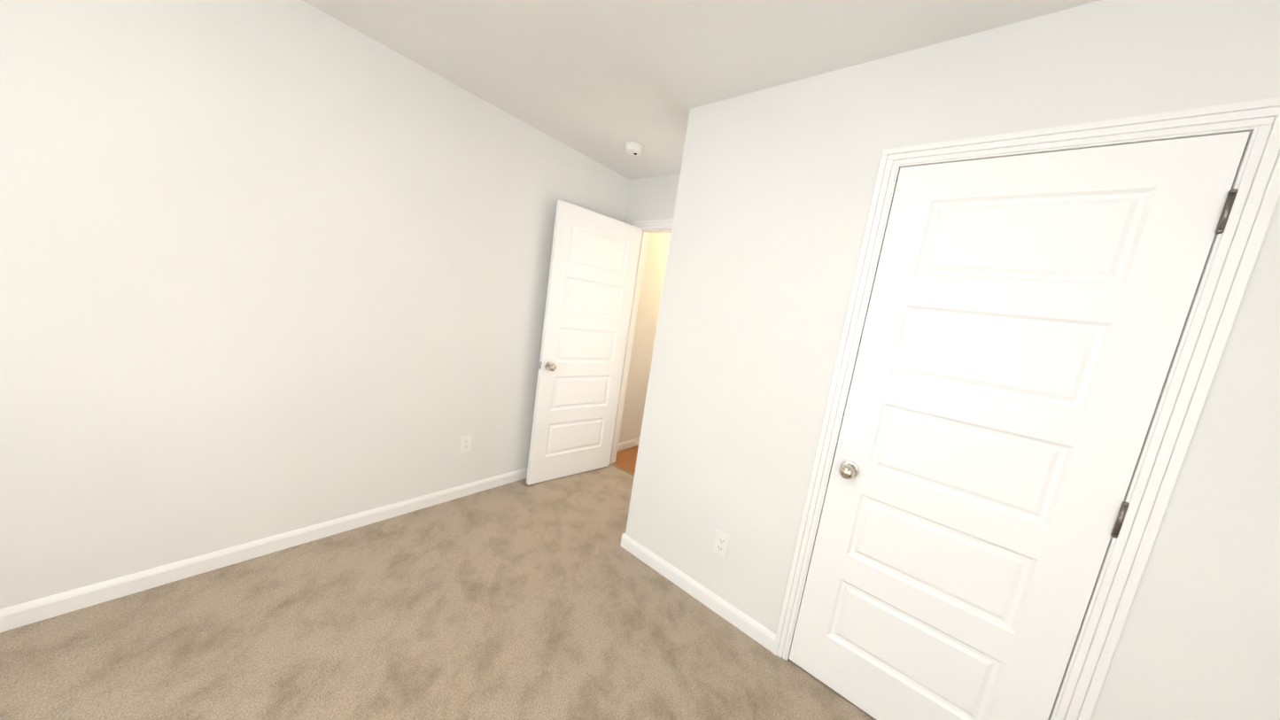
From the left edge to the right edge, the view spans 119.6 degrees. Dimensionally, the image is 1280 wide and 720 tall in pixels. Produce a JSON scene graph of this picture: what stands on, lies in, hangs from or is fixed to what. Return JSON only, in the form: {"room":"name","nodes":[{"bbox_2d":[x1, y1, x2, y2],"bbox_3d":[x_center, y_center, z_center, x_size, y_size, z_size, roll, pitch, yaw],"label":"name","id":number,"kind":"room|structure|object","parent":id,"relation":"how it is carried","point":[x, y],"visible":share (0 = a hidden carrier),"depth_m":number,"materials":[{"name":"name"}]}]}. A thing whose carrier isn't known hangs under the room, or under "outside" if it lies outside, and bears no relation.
{"room":"empty bedroom","nodes":[
{"label":"empty bedroom","id":0,"kind":"room"},
{"bbox_2d":[0,0,671,609],"bbox_3d":[-0.767,-0.303,2.756,0.150,2.440,6.820,15,10,39],"label":"wall","id":1,"kind":"structure","parent":0,"point":[269,267],"depth_m":1.56,"materials":[{"name":"paint"}]},
{"bbox_2d":[0,467,527,632],"bbox_3d":[-1.730,0.887,1.819,0.030,0.080,4.120,15,10,39],"label":"baseboard","id":2,"kind":"structure","parent":1,"relation":"attached to","point":[34,610],"depth_m":1.64,"materials":[{"name":"white paint"}]},
{"bbox_2d":[459,434,472,453],"bbox_3d":[-1.142,0.551,2.444,0.008,0.115,0.070,15,10,39],"label":"outlet","id":3,"kind":"object","parent":1,"relation":"attached to","point":[465,444],"visible":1,"depth_m":2.44,"materials":[{"name":"white plastic"}]},
{"bbox_2d":[526,200,642,485],"bbox_3d":[-0.436,-0.076,2.916,0.191,2.032,0.773,15,10,39],"label":"entry door","id":4,"kind":"structure","parent":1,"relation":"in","point":[593,262],"depth_m":2.83,"materials":[{"name":"white paint"}]},
{"bbox_2d":[617,437,639,451],"bbox_3d":[0.437,0.846,4.452,0.013,0.080,2.460,15,10,39],"label":"baseboard","id":5,"kind":"structure","parent":1,"relation":"attached to","point":[632,443],"depth_m":3.77,"materials":[{"name":"white paint"}]},
{"bbox_2d":[0,464,876,719],"bbox_3d":[-0.431,1.325,0.694,3.870,0.100,4.330,15,10,39],"label":"floor carpet","id":6,"kind":"object","parent":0,"point":[540,601],"depth_m":1.48,"materials":[{"name":"beige carpet"}]},
{"bbox_2d":[612,445,638,473],"bbox_3d":[0.819,1.034,4.177,1.310,0.096,2.640,15,10,39],"label":"floor","id":7,"kind":"structure","parent":0,"point":[626,459],"depth_m":3.52,"materials":[{"name":"brown wood"}]},
{"bbox_2d":[610,463,634,477],"bbox_3d":[0.029,1.008,3.118,0.767,0.008,0.040,15,10,39],"label":"trim","id":8,"kind":"structure","parent":7,"relation":"on","point":[623,469],"depth_m":3.25,"materials":[{"name":"beige wood"}]},
{"bbox_2d":[624,173,680,225],"bbox_3d":[0.174,-0.195,2.979,1.040,2.440,0.120,15,10,39],"label":"wall","id":9,"kind":"structure","parent":0,"point":[649,198],"depth_m":2.95,"materials":[{"name":"paint"}]},
{"bbox_2d":[609,218,673,464],"bbox_3d":[0.181,-0.023,2.976,0.892,2.105,0.154,15,10,39],"label":"door frame","id":10,"kind":"structure","parent":9,"relation":"attached to","point":[646,231],"depth_m":3.18,"materials":[{"name":"white paint"}]},
{"bbox_2d":[625,103,710,543],"bbox_3d":[1.209,-0.091,3.339,0.120,2.440,3.410,15,10,39],"label":"wall","id":11,"kind":"structure","parent":0,"point":[697,122],"depth_m":2.00,"materials":[{"name":"paint"}]},
{"bbox_2d":[302,0,1100,180],"bbox_3d":[0.778,-1.181,1.369,3.870,0.100,6.970,15,10,39],"label":"ceiling","id":12,"kind":"structure","parent":0,"point":[601,81],"depth_m":1.53,"materials":[{"name":"paint"}]},
{"bbox_2d":[623,140,643,155],"bbox_3d":[-0.040,-1.373,2.426,0.132,0.044,0.132,15,10,39],"label":"smoke detector","id":13,"kind":"object","parent":12,"relation":"attached to","point":[633,148],"visible":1,"depth_m":2.39,"materials":[{"name":"white plastic"}]},
{"bbox_2d":[640,0,1279,719],"bbox_3d":[1.119,0.177,1.283,2.410,2.440,0.120,15,10,39],"label":"wall","id":14,"kind":"structure","parent":0,"point":[787,175],"depth_m":1.30,"materials":[{"name":"paint"}]},
{"bbox_2d":[620,533,775,652],"bbox_3d":[0.243,1.162,1.934,0.927,0.080,0.013,15,10,39],"label":"baseboard","id":15,"kind":"structure","parent":14,"relation":"attached to","point":[753,629],"depth_m":1.87,"materials":[{"name":"white paint"}]},
{"bbox_2d":[713,530,729,558],"bbox_3d":[0.394,0.896,1.810,0.070,0.115,0.008,15,10,39],"label":"outlet","id":16,"kind":"object","parent":14,"relation":"attached to","point":[721,543],"visible":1,"depth_m":1.81,"materials":[{"name":"white plastic"}]},
{"bbox_2d":[788,131,1250,719],"bbox_3d":[1.076,0.373,1.270,0.723,2.032,0.177,15,10,39],"label":"closet door","id":17,"kind":"structure","parent":14,"relation":"in","point":[1026,319],"depth_m":1.19,"materials":[{"name":"white paint"}]},
{"bbox_2d":[772,96,1279,719],"bbox_3d":[1.099,0.365,1.303,0.753,2.061,0.124,15,10,39],"label":"door frame","id":18,"kind":"structure","parent":14,"relation":"attached to","point":[1161,395],"depth_m":1.05,"materials":[{"name":"white paint"}]}
]}

